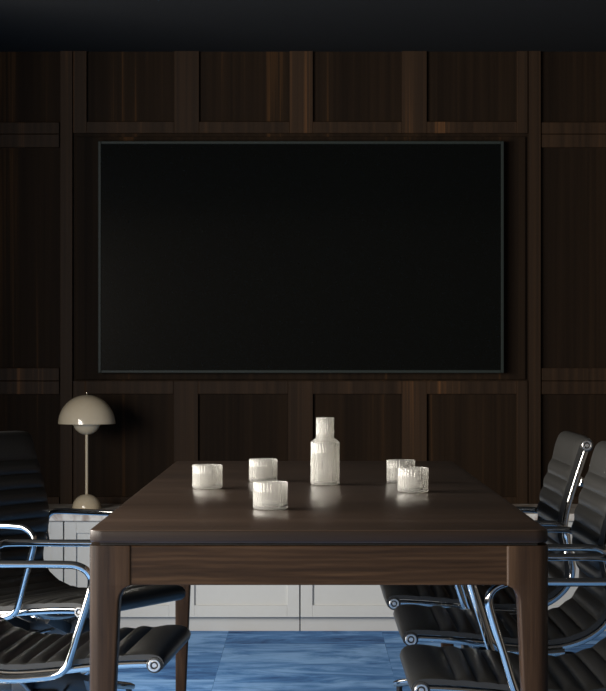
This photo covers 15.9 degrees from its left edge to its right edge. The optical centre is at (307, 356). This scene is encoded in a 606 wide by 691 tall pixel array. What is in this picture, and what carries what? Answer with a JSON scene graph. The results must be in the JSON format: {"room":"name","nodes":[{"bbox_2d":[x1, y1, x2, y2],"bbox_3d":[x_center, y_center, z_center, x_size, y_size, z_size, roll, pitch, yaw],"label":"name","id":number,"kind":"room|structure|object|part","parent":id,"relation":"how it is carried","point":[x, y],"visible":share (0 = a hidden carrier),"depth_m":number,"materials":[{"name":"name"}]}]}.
{"room":"meeting room","nodes":[
{"label":"meeting room","id":0,"kind":"room"},
{"bbox_2d":[0,52,605,496],"bbox_3d":[0.000,-0.099,9.125,5.500,2.348,0.150,0,0,0],"label":"wall","id":1,"kind":"structure","parent":0,"point":[476,432],"depth_m":9.05,"materials":[{"name":"brown wood"}]},
{"bbox_2d":[0,134,59,380],"bbox_3d":[-1.271,-0.414,9.041,0.470,1.025,0.017,0,0,0],"label":"wall panel","id":2,"kind":"object","parent":1,"relation":"attached to","point":[6,140],"depth_m":9.03,"materials":[{"name":"brown wood"}]},
{"bbox_2d":[0,381,59,503],"bbox_3d":[-1.271,0.473,9.041,0.470,0.744,0.017,0,0,0],"label":"wall panel","id":3,"kind":"object","parent":1,"relation":"attached to","point":[6,387],"depth_m":9.03,"materials":[{"name":"brown wood"}]},
{"bbox_2d":[0,122,59,133],"bbox_3d":[-1.271,-0.953,9.041,0.470,0.048,0.017,0,0,0],"label":"trim","id":4,"kind":"structure","parent":1,"relation":"attached to","point":[5,127],"depth_m":9.03,"materials":[{"name":"brown wood"}]},
{"bbox_2d":[60,51,72,503],"bbox_3d":[-1.006,-0.066,9.040,0.051,2.419,0.020,0,0,0],"label":"trim","id":5,"kind":"structure","parent":1,"relation":"attached to","point":[66,57],"depth_m":9.03,"materials":[{"name":"brown wood"}]},
{"bbox_2d":[73,381,527,503],"bbox_3d":[-0.031,0.472,9.041,1.893,0.745,0.017,0,0,0],"label":"trim","id":6,"kind":"structure","parent":1,"relation":"attached to","point":[300,393],"depth_m":9.03,"materials":[{"name":"brown wood"}]},
{"bbox_2d":[73,51,527,133],"bbox_3d":[-0.031,-1.103,9.041,1.893,0.343,0.017,0,0,0],"label":"trim","id":7,"kind":"structure","parent":1,"relation":"attached to","point":[186,63],"depth_m":9.03,"materials":[{"name":"brown wood"}]},
{"bbox_2d":[98,141,503,372],"bbox_3d":[-0.029,-0.414,9.012,1.681,0.961,0.055,0,0,0],"label":"television","id":8,"kind":"object","parent":1,"relation":"attached to","point":[214,256],"visible":1,"depth_m":8.99,"materials":[{"name":"black metal"}]},
{"bbox_2d":[76,137,525,378],"bbox_3d":[-0.030,-0.412,9.045,1.874,1.011,0.010,0,0,0],"label":"trim","id":9,"kind":"structure","parent":1,"relation":"attached to","point":[86,147],"depth_m":9.04,"materials":[{"name":"brown wood"}]},
{"bbox_2d":[528,51,540,503],"bbox_3d":[0.944,-0.066,9.040,0.051,2.419,0.020,0,0,0],"label":"trim","id":10,"kind":"structure","parent":1,"relation":"attached to","point":[534,57],"depth_m":9.03,"materials":[{"name":"brown wood"}]},
{"bbox_2d":[541,134,605,380],"bbox_3d":[1.211,-0.414,9.041,0.474,1.025,0.017,0,0,0],"label":"trim","id":11,"kind":"structure","parent":1,"relation":"attached to","point":[547,140],"depth_m":9.03,"materials":[{"name":"brown wood"}]},
{"bbox_2d":[541,381,605,503],"bbox_3d":[1.211,0.473,9.041,0.474,0.744,0.017,0,0,0],"label":"wall panel","id":12,"kind":"structure","parent":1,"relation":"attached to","point":[547,387],"depth_m":9.03,"materials":[{"name":"brown wood"}]},
{"bbox_2d":[541,122,605,133],"bbox_3d":[1.211,-0.953,9.041,0.474,0.048,0.017,0,0,0],"label":"trim","id":13,"kind":"structure","parent":1,"relation":"attached to","point":[546,127],"depth_m":9.03,"materials":[{"name":"brown wood"}]},
{"bbox_2d":[0,0,605,51],"bbox_3d":[0.000,-1.333,4.025,5.500,0.120,10.450,0,0,0],"label":"ceiling","id":14,"kind":"structure","parent":0,"point":[25,25],"depth_m":8.31,"materials":[{"name":"paint"}]},
{"bbox_2d":[78,618,605,690],"bbox_3d":[0.000,1.125,4.025,5.500,0.100,10.450,0,0,0],"label":"floor","id":15,"kind":"structure","parent":0,"point":[300,660],"depth_m":7.64,"materials":[{"name":"blue carpet"}]},
{"bbox_2d":[3,521,63,610],"bbox_3d":[-1.417,0.858,8.745,0.922,0.434,0.530,0,0,0],"label":"base cabinet","id":16,"kind":"object","parent":15,"relation":"on","point":[56,528],"visible":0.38,"depth_m":8.48,"materials":[{"name":"paint"}]},
{"bbox_2d":[48,504,576,520],"bbox_3d":[-0.031,0.625,8.740,3.715,0.030,0.560,0,0,0],"label":"countertop","id":17,"kind":"structure","parent":16,"relation":"on","point":[56,517],"depth_m":8.46,"materials":[{"name":"stone"}]},
{"bbox_2d":[58,391,115,508],"bbox_3d":[-0.892,0.375,8.750,0.231,0.472,0.232,0,0,0],"label":"table lamp","id":18,"kind":"object","parent":17,"relation":"on","point":[86,413],"visible":0.99,"depth_m":8.69,"materials":[{"name":"beige metal"}]},
{"bbox_3d":[-0.892,0.432,8.750,0.011,0.257,0.011,0,0,-9],"label":"stem","id":19,"kind":"part","parent":18,"relation":"part of","materials":[{"name":"beige paint"}]},
{"bbox_3d":[-0.892,0.210,8.750,0.231,0.117,0.232,0,0,0],"label":"lamp shade","id":20,"kind":"part","parent":18,"relation":"part of","materials":[{"name":"beige paint"}]},
{"bbox_3d":[-0.892,0.269,8.750,0.116,0.090,0.116,0,0,0],"label":"globe","id":21,"kind":"part","parent":18,"relation":"part of","materials":[{"name":"beige paint"}]},
{"bbox_2d":[0,431,185,690],"bbox_3d":[-0.681,0.641,5.829,0.651,0.866,0.675,0,0,28],"label":"office chair","id":22,"kind":"object","parent":15,"relation":"on","point":[38,601],"visible":0.73,"depth_m":5.95,"materials":[{"name":"leather"}]},
{"bbox_3d":[-0.843,0.555,5.614,0.339,0.258,0.017,0,0,27],"label":"armrest","id":23,"kind":"part","parent":22,"relation":"part of","materials":[{"name":"metal"}]},
{"bbox_3d":[-0.803,0.455,5.622,0.509,0.440,0.017,0,0,28],"label":"rail","id":24,"kind":"part","parent":22,"relation":"part of","materials":[{"name":"metal"}]},
{"bbox_3d":[-0.702,0.726,5.720,0.010,0.015,0.146,0,0,24],"label":"lever","id":25,"kind":"part","parent":22,"relation":"part of","materials":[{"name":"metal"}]},
{"bbox_3d":[-0.601,0.555,6.078,0.339,0.258,0.017,0,0,27],"label":"armrest","id":26,"kind":"part","parent":22,"relation":"part of","materials":[{"name":"metal"}]},
{"bbox_3d":[-0.588,0.900,5.959,0.038,0.055,0.290,0,0,43],"label":"leg","id":27,"kind":"part","parent":22,"relation":"part of","materials":[{"name":"metal"}]},
{"bbox_2d":[0,539,190,690],"bbox_3d":[-0.593,0.641,4.821,0.661,0.866,0.672,0,0,4],"label":"office chair","id":28,"kind":"object","parent":15,"relation":"on","point":[29,661],"visible":0.76,"depth_m":4.67,"materials":[{"name":"leather"}]},
{"bbox_3d":[-0.680,0.725,4.818,0.060,0.036,0.036,0,0,4],"label":"tension knob","id":29,"kind":"part","parent":28,"relation":"part of","materials":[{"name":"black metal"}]},
{"bbox_3d":[-0.614,0.555,4.551,0.339,0.258,0.017,0,0,4],"label":"armrest","id":30,"kind":"part","parent":28,"relation":"part of","materials":[{"name":"metal"}]},
{"bbox_3d":[-0.581,0.555,5.074,0.339,0.258,0.017,0,0,4],"label":"armrest","id":31,"kind":"part","parent":28,"relation":"part of","materials":[{"name":"metal"}]},
{"bbox_3d":[-0.580,0.455,4.575,0.509,0.440,0.017,0,0,4],"label":"rail","id":32,"kind":"part","parent":28,"relation":"part of","materials":[{"name":"metal"}]},
{"bbox_2d":[64,521,299,630],"bbox_3d":[-0.493,0.858,8.745,0.922,0.434,0.530,0,0,0],"label":"base cabinet","id":33,"kind":"object","parent":15,"relation":"on","point":[212,607],"visible":0.36,"depth_m":8.49,"materials":[{"name":"paint"}]},
{"bbox_3d":[-0.724,0.830,8.490,0.457,0.375,0.020,0,0,0],"label":"door","id":34,"kind":"part","parent":33,"relation":"part of","materials":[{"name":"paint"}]},
{"bbox_3d":[-0.262,0.830,8.490,0.457,0.375,0.020,0,0,0],"label":"door","id":35,"kind":"part","parent":33,"relation":"part of","materials":[{"name":"paint"}]},
{"bbox_2d":[90,461,547,690],"bbox_3d":[0.021,0.700,5.429,0.865,0.750,2.705,0,0,0],"label":"conference table","id":36,"kind":"object","parent":15,"relation":"on","point":[361,529],"visible":0.96,"depth_m":4.08,"materials":[{"name":"brown wood"}]},
{"bbox_3d":[-0.371,0.715,4.117,0.082,0.720,0.082,0,0,0],"label":"leg","id":37,"kind":"part","parent":36,"relation":"part of","materials":[{"name":"brown wood"}]},
{"bbox_3d":[-0.371,0.715,6.740,0.082,0.720,0.082,0,0,0],"label":"leg","id":38,"kind":"part","parent":36,"relation":"part of","materials":[{"name":"brown wood"}]},
{"bbox_2d":[192,464,221,488],"bbox_3d":[-0.248,0.295,5.359,0.074,0.059,0.074,0,0,0],"label":"tumbler","id":39,"kind":"object","parent":36,"relation":"on","point":[204,476],"visible":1,"depth_m":5.33,"materials":[{"name":"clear glass"}]},
{"bbox_2d":[249,458,276,481],"bbox_3d":[-0.117,0.295,5.669,0.074,0.059,0.074,0,0,0],"label":"tumbler","id":40,"kind":"object","parent":36,"relation":"on","point":[260,469],"visible":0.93,"depth_m":5.64,"materials":[{"name":"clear glass"}]},
{"bbox_2d":[253,481,287,509],"bbox_3d":[-0.080,0.295,4.633,0.074,0.059,0.074,0,0,0],"label":"tumbler","id":41,"kind":"object","parent":36,"relation":"on","point":[267,495],"visible":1,"depth_m":4.60,"materials":[{"name":"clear glass"}]},
{"bbox_3d":[0.021,0.354,5.429,0.825,0.009,2.665,0,0,0],"label":"sub frame","id":42,"kind":"part","parent":36,"relation":"part of","materials":[{"name":"brown wood"}]},
{"bbox_2d":[311,417,339,484],"bbox_3d":[0.043,0.239,5.520,0.074,0.171,0.073,0,0,0],"label":"carafe","id":43,"kind":"object","parent":36,"relation":"on","point":[325,449],"visible":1,"depth_m":5.49,"materials":[{"name":"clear glass"}]},
{"bbox_2d":[387,459,414,482],"bbox_3d":[0.240,0.295,5.607,0.074,0.059,0.074,0,0,0],"label":"tumbler","id":44,"kind":"object","parent":36,"relation":"on","point":[392,464],"visible":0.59,"depth_m":5.58,"materials":[{"name":"clear glass"}]},
{"bbox_2d":[398,467,427,492],"bbox_3d":[0.253,0.295,5.222,0.074,0.059,0.074,0,0,0],"label":"tumbler","id":45,"kind":"object","parent":36,"relation":"on","point":[410,479],"visible":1,"depth_m":5.19,"materials":[{"name":"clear glass"}]},
{"bbox_3d":[0.412,0.715,6.740,0.082,0.720,0.082,0,0,0],"label":"leg","id":46,"kind":"part","parent":36,"relation":"part of","materials":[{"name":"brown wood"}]},
{"bbox_3d":[0.412,0.715,4.117,0.082,0.720,0.082,0,0,0],"label":"leg","id":47,"kind":"part","parent":36,"relation":"part of","materials":[{"name":"brown wood"}]},
{"bbox_2d":[300,585,454,630],"bbox_3d":[0.431,0.858,8.745,0.922,0.434,0.530,0,0,0],"label":"base cabinet","id":48,"kind":"object","parent":15,"relation":"on","point":[322,607],"visible":0.16,"depth_m":8.49,"materials":[{"name":"paint"}]},
{"bbox_3d":[0.200,0.830,8.490,0.457,0.375,0.020,0,0,0],"label":"door","id":49,"kind":"part","parent":48,"relation":"part of","materials":[{"name":"paint"}]},
{"bbox_2d":[380,431,592,690],"bbox_3d":[0.522,0.641,5.929,0.655,0.867,0.687,0,0,0],"label":"office chair","id":50,"kind":"object","parent":15,"relation":"on","point":[563,476],"visible":0.49,"depth_m":5.72,"materials":[{"name":"black leather"}]},
{"bbox_3d":[0.360,0.900,6.032,0.290,0.055,0.038,0,0,37],"label":"leg","id":51,"kind":"part","parent":50,"relation":"part of","materials":[{"name":"metal"}]},
{"bbox_3d":[0.484,0.455,5.694,0.509,0.440,0.017,0,0,0],"label":"rail","id":52,"kind":"part","parent":50,"relation":"part of","materials":[{"name":"metal"}]},
{"bbox_3d":[0.517,0.555,5.668,0.339,0.258,0.017,0,0,0],"label":"armrest","id":53,"kind":"part","parent":50,"relation":"part of","materials":[{"name":"metal"}]},
{"bbox_3d":[0.517,0.555,6.192,0.339,0.258,0.017,0,0,0],"label":"armrest","id":54,"kind":"part","parent":50,"relation":"part of","materials":[{"name":"metal"}]},
{"bbox_2d":[393,441,605,655],"bbox_3d":[0.493,0.641,5.195,0.669,0.866,0.665,0,0,0],"label":"office chair","id":55,"kind":"object","parent":15,"relation":"on","point":[580,619],"visible":0.65,"depth_m":5.09,"materials":[{"name":"leather"}]},
{"bbox_3d":[0.494,0.455,4.974,0.509,0.440,0.017,0,0,0],"label":"rail","id":56,"kind":"part","parent":55,"relation":"part of","materials":[{"name":"metal"}]},
{"bbox_3d":[0.527,0.555,5.472,0.339,0.258,0.017,0,0,0],"label":"armrest","id":57,"kind":"part","parent":55,"relation":"part of","materials":[{"name":"metal"}]},
{"bbox_3d":[0.527,0.555,4.948,0.339,0.258,0.017,0,0,0],"label":"armrest","id":58,"kind":"part","parent":55,"relation":"part of","materials":[{"name":"metal"}]},
{"bbox_2d":[400,553,605,690],"bbox_3d":[0.490,0.641,4.425,0.700,0.867,0.668,0,0,0],"label":"office chair","id":59,"kind":"object","parent":15,"relation":"on","point":[425,667],"visible":0.81,"depth_m":4.35,"materials":[{"name":"leather"}]},
{"bbox_3d":[0.478,0.455,4.216,0.509,0.440,0.017,0,0,0],"label":"rail","id":60,"kind":"part","parent":59,"relation":"part of","materials":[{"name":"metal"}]},
{"bbox_3d":[0.511,0.555,4.714,0.339,0.258,0.017,0,0,0],"label":"armrest","id":61,"kind":"part","parent":59,"relation":"part of","materials":[{"name":"metal"}]},
{"bbox_3d":[0.511,0.555,4.190,0.339,0.258,0.017,0,0,0],"label":"armrest","id":62,"kind":"part","parent":59,"relation":"part of","materials":[{"name":"metal"}]},
{"bbox_2d":[548,521,605,630],"bbox_3d":[1.355,0.858,8.745,0.922,0.434,0.530,0,0,0],"label":"base cabinet","id":63,"kind":"object","parent":15,"relation":"on","point":[570,592],"visible":0.02,"depth_m":8.49,"materials":[{"name":"paint"}]}
]}

